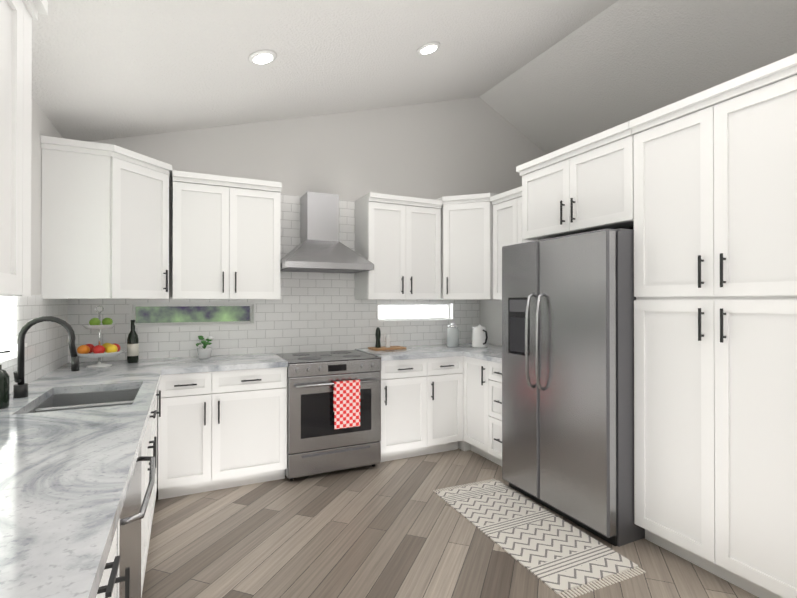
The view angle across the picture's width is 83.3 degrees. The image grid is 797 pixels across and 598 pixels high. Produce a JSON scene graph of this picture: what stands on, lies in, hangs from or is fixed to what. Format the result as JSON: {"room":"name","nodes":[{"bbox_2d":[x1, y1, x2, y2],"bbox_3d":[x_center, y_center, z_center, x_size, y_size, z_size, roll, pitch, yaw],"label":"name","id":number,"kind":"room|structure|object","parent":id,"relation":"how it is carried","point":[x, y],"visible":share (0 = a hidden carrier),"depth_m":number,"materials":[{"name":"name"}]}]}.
{"room":"kitchen","nodes":[
{"label":"kitchen","id":0,"kind":"room"},
{"bbox_2d":[31,97,62,294],"bbox_3d":[-0.950,0.085,0.057,0.100,2.580,7.380,0,0,-26],"label":"wall","id":1,"kind":"structure","parent":0,"point":[42,124],"depth_m":2.63,"materials":[{"name":"white paint"}]},
{"bbox_2d":[0,296,26,362],"bbox_3d":[-1.808,-0.136,1.897,0.138,0.860,0.960,0,0,-26],"label":"window","id":2,"kind":"structure","parent":1,"relation":"in","point":[7,323],"depth_m":2.26,"materials":[{"name":"white"}]},
{"bbox_2d":[0,0,47,295],"bbox_3d":[-0.993,-0.482,0.717,0.385,0.940,1.404,0,0,-26],"label":"wall cabinet","id":3,"kind":"object","parent":1,"relation":"attached to","point":[17,17],"visible":1,"depth_m":1.27,"materials":[{"name":"white wood"}]},
{"bbox_2d":[0,295,67,392],"bbox_3d":[-1.730,0.228,1.812,0.008,0.510,3.322,0,0,-26],"label":"backsplash","id":4,"kind":"structure","parent":1,"relation":"attached to","point":[46,350],"depth_m":2.68,"materials":[{"name":"tile"}]},
{"bbox_2d":[40,135,172,298],"bbox_3d":[-1.984,-0.490,3.151,0.698,0.980,0.690,0,0,-26],"label":"wall cabinet","id":5,"kind":"object","parent":1,"relation":"attached to","point":[105,223],"visible":0.98,"depth_m":2.85,"materials":[{"name":"white wood"}]},
{"bbox_2d":[89,97,545,296],"bbox_3d":[-0.310,-0.438,4.400,5.000,3.666,0.100,0,0,-26],"label":"wall","id":6,"kind":"structure","parent":0,"point":[466,146],"depth_m":4.35,"materials":[{"name":"white paint"}]},
{"bbox_2d":[129,302,254,327],"bbox_3d":[-1.696,0.092,3.750,1.340,0.800,0.152,0,0,-26],"label":"window","id":7,"kind":"structure","parent":6,"relation":"in","point":[167,314],"depth_m":3.76,"materials":[{"name":"glass"}]},
{"bbox_2d":[173,170,281,298],"bbox_3d":[-1.377,-0.468,3.610,0.783,0.940,0.385,0,0,-26],"label":"wall cabinet","id":8,"kind":"object","parent":6,"relation":"attached to","point":[226,237],"visible":1,"depth_m":3.45,"materials":[{"name":"white wood"}]},
{"bbox_2d":[68,194,479,362],"bbox_3d":[-0.783,-0.221,4.113,3.700,1.430,0.008,0,0,-26],"label":"backsplash","id":9,"kind":"structure","parent":6,"relation":"attached to","point":[312,312],"depth_m":4.03,"materials":[{"name":"tile"}]},
{"bbox_2d":[280,191,373,272],"bbox_3d":[-0.654,-0.580,3.892,0.752,0.674,0.500,0,0,-26],"label":"range hood","id":10,"kind":"object","parent":6,"relation":"attached to","point":[320,248],"visible":0.92,"depth_m":3.84,"materials":[{"name":"silver metal"}]},
{"bbox_2d":[355,192,442,299],"bbox_3d":[0.001,-0.465,4.269,0.743,0.940,0.385,0,0,-26],"label":"wall cabinet","id":11,"kind":"object","parent":6,"relation":"attached to","point":[397,241],"visible":1,"depth_m":4.12,"materials":[{"name":"white wood"}]},
{"bbox_2d":[377,302,453,322],"bbox_3d":[0.158,0.097,4.637,1.290,0.800,0.152,0,0,-26],"label":"window","id":12,"kind":"structure","parent":6,"relation":"in","point":[410,311],"depth_m":4.67,"materials":[{"name":"white glass"}]},
{"bbox_2d":[32,0,618,140],"bbox_3d":[0.719,-1.734,0.863,3.800,1.205,7.380,0,0,-26],"label":"ceiling","id":13,"kind":"structure","parent":0,"point":[106,69],"depth_m":2.92,"materials":[{"name":"white paint"}]},
{"bbox_2d":[249,50,276,64],"bbox_3d":[-0.844,-1.500,2.786,0.169,0.058,0.176,0,0,-26],"label":"recessed light","id":14,"kind":"object","parent":13,"relation":"in","point":[262,57],"visible":0.96,"depth_m":2.77,"materials":[{"name":"white"}]},
{"bbox_2d":[417,42,439,54],"bbox_3d":[0.221,-1.841,3.297,0.169,0.058,0.176,0,0,-26],"label":"recessed light","id":15,"kind":"object","parent":13,"relation":"in","point":[428,48],"visible":1,"depth_m":3.27,"materials":[{"name":"white"}]},
{"bbox_2d":[141,448,758,597],"bbox_3d":[1.261,1.430,1.108,5.000,0.100,7.380,0,0,-26],"label":"floor","id":16,"kind":"structure","parent":0,"point":[399,528],"depth_m":2.50,"materials":[{"name":"brown wood"}]},
{"bbox_2d":[96,491,127,597],"bbox_3d":[-0.894,0.939,0.790,0.615,0.880,0.639,0,0,-26],"label":"base cabinet","id":17,"kind":"object","parent":16,"relation":"on","point":[123,575],"depth_m":1.18,"materials":[{"name":"white wood"}]},
{"bbox_2d":[0,358,163,597],"bbox_3d":[-1.446,0.484,1.974,0.640,0.040,3.270,0,0,-26],"label":"countertop","id":18,"kind":"structure","parent":17,"relation":"on","point":[65,477],"depth_m":1.16,"materials":[{"name":"stone"}]},
{"bbox_2d":[0,350,9,408],"bbox_3d":[-1.699,0.341,1.903,0.079,0.245,0.074,0,0,-26],"label":"soap dispenser","id":19,"kind":"object","parent":18,"relation":"on","point":[4,389],"visible":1,"depth_m":1.90,"materials":[{"name":"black glass"}]},
{"bbox_2d":[13,316,78,397],"bbox_3d":[-1.687,0.274,2.144,0.256,0.382,0.110,0,0,-26],"label":"faucet","id":20,"kind":"object","parent":18,"relation":"on","point":[20,388],"visible":1,"depth_m":2.13,"materials":[{"name":"black metal"}]},
{"bbox_2d":[29,389,138,412],"bbox_3d":[-1.498,0.602,2.170,0.439,0.191,0.654,0,0,-26],"label":"sink","id":21,"kind":"object","parent":18,"relation":"in","point":[59,402],"visible":0.12,"depth_m":2.40,"materials":[{"name":"silver metal"}]},
{"bbox_2d":[128,424,147,597],"bbox_3d":[-1.185,0.942,1.398,0.615,0.880,0.825,0,0,-26],"label":"dishwasher","id":22,"kind":"object","parent":16,"relation":"on","point":[138,486],"depth_m":1.69,"materials":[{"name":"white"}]},
{"bbox_2d":[148,390,159,537],"bbox_3d":[-1.815,0.948,2.710,0.610,0.880,0.435,0,0,-26],"label":"base cabinet","id":23,"kind":"object","parent":16,"relation":"on","point":[152,423],"depth_m":2.49,"materials":[{"name":"white wood"}]},
{"bbox_2d":[79,359,151,370],"bbox_3d":[-1.987,0.490,3.162,0.390,0.040,0.660,0,0,-26],"label":"countertop","id":24,"kind":"structure","parent":23,"relation":"on","point":[116,364],"depth_m":3.22,"materials":[{"name":"stone"}]},
{"bbox_2d":[76,305,125,367],"bbox_3d":[-2.086,0.257,3.126,0.320,0.426,0.320,0,0,-26],"label":"fruit stand","id":25,"kind":"object","parent":24,"relation":"on","point":[98,351],"visible":0.98,"depth_m":3.07,"materials":[{"name":"white ceramic"}]},
{"bbox_2d":[127,320,138,362],"bbox_3d":[-1.970,0.313,3.325,0.075,0.315,0.074,0,0,-26],"label":"wine bottle","id":26,"kind":"object","parent":24,"relation":"on","point":[132,348],"visible":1,"depth_m":3.30,"materials":[{"name":"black glass"}]},
{"bbox_2d":[157,371,220,499],"bbox_3d":[-1.577,0.951,3.383,0.394,0.880,0.610,0,0,-26],"label":"base cabinet","id":27,"kind":"object","parent":16,"relation":"on","point":[217,430],"depth_m":3.12,"materials":[{"name":"white wood"}]},
{"bbox_2d":[221,367,286,488],"bbox_3d":[-1.239,0.951,3.545,0.587,0.880,0.610,0,0,-26],"label":"base cabinet","id":28,"kind":"object","parent":16,"relation":"on","point":[253,401],"depth_m":3.30,"materials":[{"name":"white wood"}]},
{"bbox_2d":[164,353,287,374],"bbox_3d":[-1.333,0.491,3.474,0.819,0.040,0.660,0,0,-26],"label":"countertop","id":29,"kind":"structure","parent":28,"relation":"on","point":[177,365],"depth_m":3.32,"materials":[{"name":"stone"}]},
{"bbox_2d":[196,336,213,358],"bbox_3d":[-1.545,0.383,3.577,0.131,0.177,0.124,0,0,-26],"label":"potted plant","id":30,"kind":"object","parent":29,"relation":"on","point":[204,352],"visible":1,"depth_m":3.54,"materials":[{"name":"green plant"}]},
{"bbox_2d":[276,350,380,480],"bbox_3d":[-0.600,0.935,3.772,0.756,0.915,0.686,0,0,-26],"label":"range","id":31,"kind":"object","parent":16,"relation":"on","point":[333,410],"visible":0.98,"depth_m":3.49,"materials":[{"name":"silver metal"}]},
{"bbox_2d":[333,379,359,428],"bbox_3d":[-0.403,0.820,3.505,0.210,0.362,0.033,0,0,-26],"label":"towel","id":32,"kind":"object","parent":31,"relation":"hanging from","point":[346,394],"depth_m":3.49,"materials":[{"name":"red fabric"}]},
{"bbox_2d":[380,356,462,461],"bbox_3d":[0.092,0.954,4.163,0.825,0.880,0.644,0,0,-26],"label":"base cabinet","id":33,"kind":"object","parent":16,"relation":"on","point":[422,406],"visible":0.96,"depth_m":3.90,"materials":[{"name":"white wood"}]},
{"bbox_2d":[458,441,461,449],"bbox_3d":[0.747,0.956,4.473,0.620,0.880,0.649,0,0,-26],"label":"base cabinet","id":34,"kind":"object","parent":16,"relation":"on","point":[459,442],"depth_m":4.16,"materials":[{"name":"white wood"}]},
{"bbox_2d":[355,343,501,360],"bbox_3d":[0.376,0.495,4.292,1.447,0.040,0.660,0,0,-26],"label":"countertop","id":35,"kind":"structure","parent":34,"relation":"on","point":[424,351],"depth_m":4.04,"materials":[{"name":"stone"}]},
{"bbox_2d":[368,346,405,350],"bbox_3d":[-0.107,0.466,4.249,0.320,0.018,0.180,0,0,-26],"label":"cutting board","id":36,"kind":"object","parent":35,"relation":"on","point":[388,348],"visible":1,"depth_m":4.20,"materials":[{"name":"brown wood"}]},
{"bbox_2d":[375,327,380,347],"bbox_3d":[-0.192,0.361,4.220,0.054,0.190,0.053,0,0,-26],"label":"pepper mill","id":37,"kind":"object","parent":36,"relation":"on","point":[378,336],"visible":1,"depth_m":4.20,"materials":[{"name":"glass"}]},
{"bbox_2d":[385,335,389,347],"bbox_3d":[-0.102,0.397,4.240,0.048,0.120,0.047,0,0,-26],"label":"salt mill","id":38,"kind":"object","parent":36,"relation":"on","point":[387,339],"visible":1,"depth_m":4.22,"materials":[{"name":"white ceramic"}]},
{"bbox_2d":[447,323,458,346],"bbox_3d":[0.546,0.360,4.507,0.120,0.232,0.118,0,0,-26],"label":"canister","id":39,"kind":"object","parent":35,"relation":"on","point":[452,335],"visible":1,"depth_m":4.46,"materials":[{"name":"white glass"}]},
{"bbox_2d":[472,325,487,347],"bbox_3d":[0.808,0.365,4.424,0.160,0.220,0.253,0,0,-26],"label":"kettle","id":40,"kind":"object","parent":35,"relation":"on","point":[479,337],"visible":1,"depth_m":4.37,"materials":[{"name":"white ceramic"}]},
{"bbox_2d":[462,356,481,455],"bbox_3d":[0.946,0.954,4.057,0.620,0.880,0.388,0,0,-26],"label":"base cabinet","id":41,"kind":"object","parent":16,"relation":"on","point":[472,367],"depth_m":3.97,"materials":[{"name":"white wood"}]},
{"bbox_2d":[482,360,501,465],"bbox_3d":[1.099,0.952,3.737,0.620,0.880,0.436,0,0,-26],"label":"base cabinet","id":42,"kind":"object","parent":16,"relation":"on","point":[482,407],"depth_m":3.71,"materials":[{"name":"white wood"}]},
{"bbox_2d":[464,347,501,363],"bbox_3d":[1.030,0.493,3.851,0.648,0.040,0.700,0,0,-26],"label":"countertop","id":43,"kind":"structure","parent":42,"relation":"on","point":[493,354],"depth_m":3.91,"materials":[{"name":"stone"}]},
{"bbox_2d":[433,479,645,597],"bbox_3d":[0.753,1.384,2.761,0.582,0.008,1.318,0,0,-26],"label":"rug","id":44,"kind":"object","parent":16,"relation":"on","point":[555,553],"visible":1,"depth_m":2.57,"materials":[{"name":"white fabric"}]},
{"bbox_2d":[502,228,644,546],"bbox_3d":[1.288,0.497,3.055,0.868,1.785,0.930,0,0,-26],"label":"fridge","id":45,"kind":"object","parent":16,"relation":"on","point":[568,377],"visible":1,"depth_m":2.70,"materials":[{"name":"silver metal"}]},
{"bbox_2d":[629,53,796,597],"bbox_3d":[1.784,0.186,2.295,0.633,2.400,0.860,0,0,-26],"label":"pantry","id":46,"kind":"object","parent":16,"relation":"on","point":[715,330],"visible":1,"depth_m":2.14,"materials":[{"name":"white wood"}]},
{"bbox_2d":[480,300,501,345],"bbox_3d":[2.975,-0.149,1.935,1.200,3.066,7.380,0,0,-26],"label":"wall","id":47,"kind":"structure","parent":0,"point":[491,316],"depth_m":4.70,"materials":[{"name":"white paint"}]},
{"bbox_2d":[435,193,501,299],"bbox_3d":[0.721,-0.484,4.444,0.698,0.980,0.690,0,0,-26],"label":"wall cabinet","id":48,"kind":"object","parent":47,"relation":"attached to","point":[466,247],"visible":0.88,"depth_m":4.22,"materials":[{"name":"white wood"}]},
{"bbox_2d":[490,186,531,298],"bbox_3d":[1.156,-0.467,3.897,0.385,0.940,0.663,0,0,-26],"label":"wall cabinet","id":49,"kind":"object","parent":47,"relation":"attached to","point":[507,218],"visible":0.35,"depth_m":4.00,"materials":[{"name":"white wood"}]},
{"bbox_2d":[516,121,633,240],"bbox_3d":[1.390,-0.731,3.123,0.633,0.560,0.958,0,0,-26],"label":"wall cabinet","id":50,"kind":"object","parent":47,"relation":"attached to","point":[584,185],"visible":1,"depth_m":2.91,"materials":[{"name":"white wood"}]},
{"bbox_2d":[480,0,796,153],"bbox_3d":[2.975,-1.982,1.943,1.200,0.700,7.380,0,0,-26],"label":"ceiling","id":51,"kind":"structure","parent":0,"point":[619,62],"depth_m":3.72,"materials":[{"name":"white paint"}]}
]}

